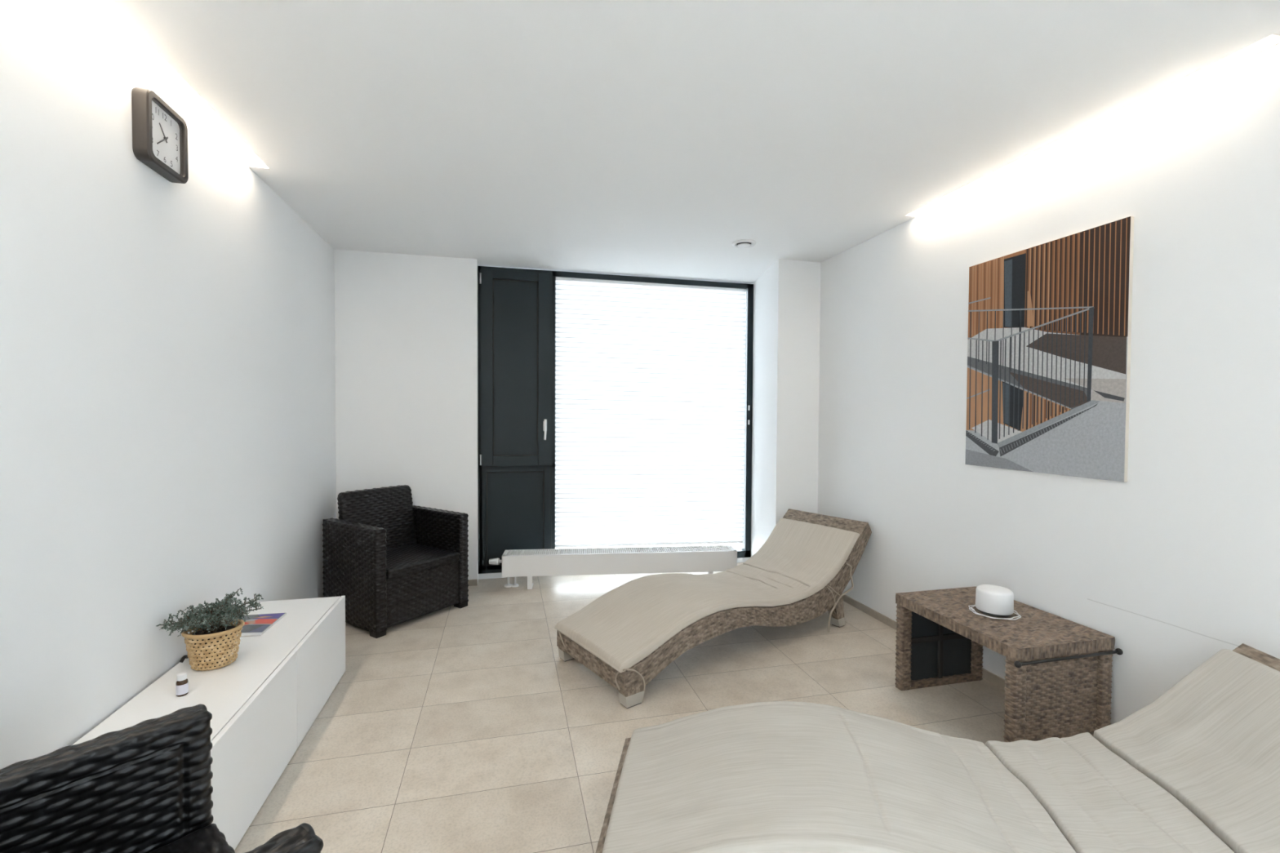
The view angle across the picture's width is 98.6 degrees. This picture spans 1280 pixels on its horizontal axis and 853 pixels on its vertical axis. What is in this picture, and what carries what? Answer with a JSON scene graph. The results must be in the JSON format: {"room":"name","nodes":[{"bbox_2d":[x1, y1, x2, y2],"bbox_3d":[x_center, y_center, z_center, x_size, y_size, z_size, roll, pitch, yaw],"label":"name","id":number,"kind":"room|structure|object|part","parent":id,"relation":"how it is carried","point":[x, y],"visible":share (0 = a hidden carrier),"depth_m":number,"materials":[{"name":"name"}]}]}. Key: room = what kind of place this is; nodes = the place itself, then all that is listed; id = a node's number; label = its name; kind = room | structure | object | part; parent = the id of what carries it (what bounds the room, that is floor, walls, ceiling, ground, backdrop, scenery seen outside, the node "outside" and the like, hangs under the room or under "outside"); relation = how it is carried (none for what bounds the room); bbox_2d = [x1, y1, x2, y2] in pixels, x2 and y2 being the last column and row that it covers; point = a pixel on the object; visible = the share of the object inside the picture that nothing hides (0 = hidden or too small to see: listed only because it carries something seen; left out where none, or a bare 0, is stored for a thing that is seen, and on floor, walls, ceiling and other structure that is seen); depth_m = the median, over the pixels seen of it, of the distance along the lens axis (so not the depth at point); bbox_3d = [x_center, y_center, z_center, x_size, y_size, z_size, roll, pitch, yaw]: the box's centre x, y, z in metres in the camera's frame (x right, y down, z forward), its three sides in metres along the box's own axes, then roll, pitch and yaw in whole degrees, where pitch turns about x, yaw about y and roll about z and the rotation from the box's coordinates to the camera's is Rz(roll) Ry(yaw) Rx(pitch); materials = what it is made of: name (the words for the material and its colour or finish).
{"room":"spa","nodes":[
{"label":"spa","id":0,"kind":"room"},
{"bbox_2d":[0,0,336,769],"bbox_3d":[-1.572,0.033,1.159,0.120,2.720,6.399,0,1,-14],"label":"wall","id":1,"kind":"structure","parent":0,"point":[167,362],"depth_m":1.78,"materials":[{"name":"white paint"}]},
{"bbox_2d":[131,87,188,183],"bbox_3d":[-1.675,-1.010,1.931,0.047,0.238,0.238,0,1,-14],"label":"wall clock","id":2,"kind":"object","parent":1,"relation":"attached to","point":[159,134],"visible":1,"depth_m":1.90,"materials":[{"name":"grey plastic"}]},
{"bbox_2d":[334,248,478,581],"bbox_3d":[-1.762,-0.028,4.252,0.984,2.500,0.299,0,1,-14],"label":"wall","id":3,"kind":"structure","parent":0,"point":[406,326],"depth_m":4.10,"materials":[{"name":"white paint"}]},
{"bbox_2d":[467,578,477,586],"bbox_3d":[-1.728,1.201,4.131,0.975,0.047,0.009,0,1,-14],"label":"baseboard","id":4,"kind":"structure","parent":3,"relation":"attached to","point":[471,582],"depth_m":4.24,"materials":[{"name":"beige tile"}]},
{"bbox_2d":[478,557,750,579],"bbox_3d":[-0.165,1.197,4.752,2.357,0.045,0.145,0,1,-14],"label":"trim","id":5,"kind":"structure","parent":3,"relation":"attached to","point":[487,575],"depth_m":4.43,"materials":[{"name":"white paint"}]},
{"bbox_2d":[477,266,753,573],"bbox_3d":[-0.141,-0.045,4.651,2.356,2.443,0.146,0,1,-14],"label":"window","id":6,"kind":"structure","parent":3,"relation":"in","point":[517,307],"depth_m":4.45,"materials":[{"name":"black"}]},
{"bbox_3d":[-1.014,0.740,4.489,0.460,0.754,0.026,0,1,-14],"label":"panel","id":7,"kind":"part","parent":6,"relation":"part of","materials":[{"name":"black"}]},
{"bbox_3d":[-1.005,-0.468,4.453,0.359,1.411,0.044,0,1,-14],"label":"panel","id":8,"kind":"part","parent":6,"relation":"part of","materials":[{"name":"black glass"}]},
{"bbox_3d":[-0.993,-0.462,4.446,0.563,1.557,0.068,0,1,-14],"label":"sash","id":9,"kind":"part","parent":6,"relation":"part of","materials":[{"name":"black"}]},
{"bbox_3d":[-0.765,0.025,4.452,0.028,0.167,0.054,0,1,-14],"label":"handle","id":10,"kind":"part","parent":6,"relation":"part of","materials":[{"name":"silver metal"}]},
{"bbox_2d":[555,276,746,547],"bbox_3d":[0.122,-0.066,4.733,1.685,2.313,0.026,0,1,-14],"label":"blind","id":11,"kind":"object","parent":6,"relation":"attached to","point":[650,378],"visible":1,"depth_m":4.72,"materials":[{"name":"fabric"}]},
{"bbox_3d":[0.112,1.016,4.757,1.676,0.062,0.020,0,1,-14],"label":"rail","id":12,"kind":"part","parent":11,"relation":"part of","materials":[{"name":"white plastic"}]},
{"bbox_3d":[0.124,-1.210,4.706,1.676,0.023,0.026,0,1,-14],"label":"head rail","id":13,"kind":"part","parent":11,"relation":"part of","materials":[{"name":"white plastic"}]},
{"bbox_3d":[0.940,-0.059,4.924,0.005,2.300,0.006,0,1,-14],"label":"guide cord","id":14,"kind":"part","parent":11,"relation":"part of","materials":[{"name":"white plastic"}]},
{"bbox_2d":[234,562,1005,852],"bbox_3d":[0.191,1.341,1.674,3.749,0.100,6.498,0,1,-14],"label":"floor","id":15,"kind":"structure","parent":0,"point":[453,729],"depth_m":2.46,"materials":[{"name":"beige tile"}]},
{"bbox_2d":[0,703,323,852],"bbox_3d":[-0.962,0.899,0.872,0.681,0.808,0.607,1,2,38],"label":"armchair","id":16,"kind":"object","parent":15,"relation":"on","point":[144,787],"visible":1,"depth_m":1.14,"materials":[{"name":"black wicker"}]},
{"bbox_3d":[-1.199,0.961,1.060,0.078,0.612,0.606,1,2,38],"label":"arm","id":17,"kind":"part","parent":16,"relation":"part of","materials":[{"name":"black wicker"}]},
{"bbox_3d":[-0.956,0.941,0.881,0.526,0.057,0.587,1,2,38],"label":"seat","id":18,"kind":"part","parent":16,"relation":"part of","materials":[{"name":"black wicker"}]},
{"bbox_3d":[-0.726,0.972,0.686,0.078,0.612,0.606,1,2,38],"label":"arm","id":19,"kind":"part","parent":16,"relation":"part of","materials":[{"name":"black wicker"}]},
{"bbox_2d":[71,595,345,849],"bbox_3d":[-1.532,1.075,2.113,0.388,0.394,1.352,0,1,-14],"label":"base cabinet","id":20,"kind":"object","parent":15,"relation":"on","point":[262,704],"visible":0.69,"depth_m":1.94,"materials":[{"name":"white paint"}]},
{"bbox_2d":[175,671,188,697],"bbox_3d":[-1.513,0.851,1.820,0.032,0.071,0.032,0,1,-14],"label":"bottle","id":21,"kind":"object","parent":20,"relation":"on","point":[182,682],"visible":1,"depth_m":1.81,"materials":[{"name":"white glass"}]},
{"bbox_2d":[179,654,187,662],"bbox_3d":[-1.712,0.865,2.102,0.016,0.028,0.144,0,1,-16],"label":"cable","id":22,"kind":"object","parent":20,"relation":"on","point":[185,656],"visible":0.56,"depth_m":2.04,"materials":[{"name":"black plastic"}]},
{"bbox_3d":[-1.542,0.888,2.105,0.366,0.016,1.351,0,1,-14],"label":"panel","id":23,"kind":"part","parent":20,"relation":"part of","materials":[{"name":"white paint"}]},
{"bbox_2d":[155,587,263,671],"bbox_3d":[-1.558,0.738,2.041,0.315,0.285,0.200,0,1,-20],"label":"potted plant","id":24,"kind":"object","parent":20,"relation":"on","point":[211,645],"visible":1,"depth_m":2.00,"materials":[{"name":"green plant"}]},
{"bbox_2d":[181,618,244,671],"bbox_3d":[-1.576,0.809,2.038,0.188,0.141,0.174,0,1,-14],"label":"basket","id":25,"kind":"object","parent":20,"relation":"on","point":[212,648],"depth_m":1.99,"materials":[{"name":"beige wicker"}]},
{"bbox_3d":[-1.272,1.080,1.827,0.018,0.388,0.674,0,1,-14],"label":"door","id":26,"kind":"part","parent":20,"relation":"part of","materials":[{"name":"white paint"}]},
{"bbox_2d":[232,613,286,637],"bbox_3d":[-1.707,0.868,2.406,0.198,0.006,0.258,0,1,-12],"label":"magazine","id":27,"kind":"object","parent":20,"relation":"on","point":[257,624],"visible":0.54,"depth_m":2.42,"materials":[{"name":"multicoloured paper"}]},
{"bbox_3d":[-1.433,1.064,2.485,0.018,0.388,0.676,0,1,-14],"label":"door","id":28,"kind":"part","parent":20,"relation":"part of","materials":[{"name":"white paint"}]},
{"bbox_2d":[322,484,468,638],"bbox_3d":[-1.609,0.832,3.663,0.607,0.808,0.681,1,2,33],"label":"armchair","id":29,"kind":"object","parent":15,"relation":"on","point":[394,561],"visible":0.96,"depth_m":3.53,"materials":[{"name":"black wicker"}]},
{"bbox_3d":[-1.774,0.905,3.413,0.606,0.612,0.078,1,2,33],"label":"arm","id":30,"kind":"part","parent":29,"relation":"part of","materials":[{"name":"black wicker"}]},
{"bbox_3d":[-1.790,0.648,3.778,0.126,0.448,0.533,1,2,33],"label":"backrest","id":31,"kind":"part","parent":29,"relation":"part of","materials":[{"name":"black wicker"}]},
{"bbox_3d":[-1.560,1.229,3.279,0.072,0.032,0.064,1,2,33],"label":"leg","id":32,"kind":"part","parent":29,"relation":"part of","materials":[{"name":"black plastic"}]},
{"bbox_3d":[-1.384,1.059,3.521,0.033,0.287,0.529,1,2,33],"label":"panel","id":33,"kind":"part","parent":29,"relation":"part of","materials":[{"name":"black wicker"}]},
{"bbox_3d":[-1.600,0.875,3.659,0.587,0.057,0.526,1,2,33],"label":"seat","id":34,"kind":"part","parent":29,"relation":"part of","materials":[{"name":"black wicker"}]},
{"bbox_3d":[-1.445,0.895,3.918,0.606,0.612,0.078,1,2,33],"label":"arm","id":35,"kind":"part","parent":29,"relation":"part of","materials":[{"name":"black wicker"}]},
{"bbox_3d":[-1.230,1.219,3.784,0.072,0.032,0.064,1,2,33],"label":"leg","id":36,"kind":"part","parent":29,"relation":"part of","materials":[{"name":"black plastic"}]},
{"bbox_2d":[488,545,737,589],"bbox_3d":[-0.199,1.099,4.306,1.910,0.260,0.190,0,1,-6],"label":"radiator","id":37,"kind":"object","parent":15,"relation":"on","point":[529,563],"visible":0.9,"depth_m":4.23,"materials":[{"name":"white metal"}]},
{"bbox_3d":[-0.839,1.176,4.219,0.034,0.103,0.130,0,1,-6],"label":"leg","id":38,"kind":"part","parent":37,"relation":"part of","materials":[{"name":"white paint"}]},
{"bbox_2d":[506,546,731,555],"bbox_3d":[-0.147,0.976,4.316,1.745,0.009,0.148,0,1,-6],"label":"grille","id":39,"kind":"object","parent":37,"relation":"attached to","point":[673,548],"depth_m":4.32,"materials":[{"name":"white metal"}]},
{"bbox_3d":[-0.147,1.048,4.310,1.805,0.158,0.190,0,1,-6],"label":"casing","id":40,"kind":"part","parent":37,"relation":"part of","materials":[{"name":"white paint"}]},
{"bbox_2d":[554,508,871,708],"bbox_3d":[0.536,0.943,3.295,2.000,0.626,0.660,-1,2,-36],"label":"sun lounger","id":41,"kind":"object","parent":15,"relation":"on","point":[628,635],"visible":1,"depth_m":3.02,"materials":[{"name":"beige fabric"}]},
{"bbox_3d":[-0.037,1.194,2.528,0.118,0.048,0.060,-1,2,-36],"label":"leg","id":42,"kind":"part","parent":41,"relation":"part of","materials":[{"name":"brown wicker"}]},
{"bbox_3d":[1.221,1.130,3.454,0.120,0.148,0.060,-1,2,-36],"label":"leg","id":43,"kind":"part","parent":41,"relation":"part of","materials":[{"name":"brown wicker"}]},
{"bbox_2d":[595,643,1279,852],"bbox_3d":[0.889,0.985,1.515,1.985,0.626,0.658,0,1,7],"label":"sun lounger","id":44,"kind":"object","parent":15,"relation":"on","point":[1196,769],"visible":1,"depth_m":1.49,"materials":[{"name":"beige fabric"}]},
{"bbox_2d":[894,586,1123,742],"bbox_3d":[1.560,1.050,2.427,0.514,0.462,0.685,0,1,-14],"label":"wicker side table","id":45,"kind":"object","parent":15,"relation":"on","point":[1058,671],"visible":0.91,"depth_m":2.18,"materials":[{"name":"brown wicker"}]},
{"bbox_3d":[1.282,1.066,2.679,0.063,0.417,0.051,0,1,-14],"label":"leg","id":46,"kind":"part","parent":45,"relation":"part of","materials":[{"name":"brown wicker"}]},
{"bbox_3d":[1.488,1.256,2.724,0.368,0.035,0.025,0,1,-14],"label":"rail","id":47,"kind":"part","parent":45,"relation":"part of","materials":[{"name":"brown wicker"}]},
{"bbox_3d":[1.692,1.066,2.780,0.063,0.417,0.051,0,1,-14],"label":"leg","id":48,"kind":"part","parent":45,"relation":"part of","materials":[{"name":"brown wicker"}]},
{"bbox_2d":[975,584,1013,617],"bbox_3d":[1.559,0.764,2.425,0.143,0.108,0.143,0,1,-14],"label":"candle","id":49,"kind":"object","parent":45,"relation":"on","point":[992,600],"visible":1,"depth_m":2.38,"materials":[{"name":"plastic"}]},
{"bbox_2d":[968,604,1021,620],"bbox_3d":[1.558,0.813,2.423,0.195,0.008,0.193,0,1,-14],"label":"power cable","id":50,"kind":"object","parent":45,"relation":"on","point":[971,608],"visible":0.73,"depth_m":2.37,"materials":[{"name":"white plastic"}]},
{"bbox_3d":[1.425,1.080,2.095,0.063,0.417,0.051,0,1,-14],"label":"leg","id":51,"kind":"part","parent":45,"relation":"part of","materials":[{"name":"brown wicker"}]},
{"bbox_3d":[1.402,0.883,2.044,0.022,0.025,0.025,0,1,-14],"label":"knob","id":52,"kind":"part","parent":45,"relation":"part of","materials":[{"name":"black plastic"}]},
{"bbox_3d":[1.632,1.080,2.138,0.368,0.404,0.006,0,1,-14],"label":"panel","id":53,"kind":"part","parent":45,"relation":"part of","materials":[{"name":"brown wicker"}]},
{"bbox_3d":[1.641,0.883,2.102,0.496,0.011,0.011,0,1,-14],"label":"hinge rod","id":54,"kind":"part","parent":45,"relation":"part of","materials":[{"name":"black plastic"}]},
{"bbox_3d":[1.835,1.080,2.195,0.063,0.417,0.051,0,1,-14],"label":"leg","id":55,"kind":"part","parent":45,"relation":"part of","materials":[{"name":"brown wicker"}]},
{"bbox_3d":[1.879,0.883,2.161,0.022,0.025,0.025,0,1,-14],"label":"knob","id":56,"kind":"part","parent":45,"relation":"part of","materials":[{"name":"black plastic"}]},
{"bbox_2d":[108,0,1279,284],"bbox_3d":[0.205,-1.258,1.615,3.549,0.100,6.298,0,1,-14],"label":"ceiling","id":57,"kind":"structure","parent":0,"point":[637,138],"depth_m":2.08,"materials":[{"name":"paint"}]},
{"bbox_2d":[75,0,270,168],"bbox_3d":[-1.324,-1.222,0.591,0.090,0.058,4.233,0,1,-14],"label":"strip light","id":58,"kind":"object","parent":57,"relation":"attached to","point":[104,11],"visible":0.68,"depth_m":1.93,"materials":[{"name":"white paint"}]},
{"bbox_2d":[732,239,755,248],"bbox_3d":[0.710,-1.242,3.765,0.164,0.024,0.164,0,1,-14],"label":"ceiling vent","id":59,"kind":"object","parent":57,"relation":"in","point":[742,243],"visible":1,"depth_m":3.74,"materials":[{"name":"white plastic"}]},
{"bbox_2d":[906,33,1279,217],"bbox_3d":[1.783,-1.248,2.467,0.076,0.058,1.598,0,1,-14],"label":"strip light","id":60,"kind":"object","parent":57,"relation":"attached to","point":[1273,39],"visible":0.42,"depth_m":2.15,"materials":[{"name":"white paint"}]},
{"bbox_2d":[751,258,820,556],"bbox_3d":[1.105,-0.022,4.652,0.354,2.500,0.888,0,1,-14],"label":"wall column","id":61,"kind":"structure","parent":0,"point":[787,295],"depth_m":4.24,"materials":[{"name":"white paint"}]},
{"bbox_2d":[817,42,1279,724],"bbox_3d":[1.980,0.031,2.082,0.120,2.720,6.498,0,1,-14],"label":"wall","id":62,"kind":"structure","parent":0,"point":[1177,562],"depth_m":2.15,"materials":[{"name":"white paint"}]},
{"bbox_2d":[841,593,1005,690],"bbox_3d":[1.913,1.268,2.081,0.009,0.047,4.550,0,1,-14],"label":"baseboard","id":63,"kind":"structure","parent":62,"relation":"attached to","point":[987,675],"depth_m":3.50,"materials":[{"name":"beige tile"}]},
{"bbox_2d":[964,216,1133,482],"bbox_3d":[1.804,-0.306,2.503,0.020,1.026,0.760,0,1,-14],"label":"wall picture","id":64,"kind":"object","parent":62,"relation":"attached to","point":[1049,341],"visible":1,"depth_m":2.40,"materials":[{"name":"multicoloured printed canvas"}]}
]}

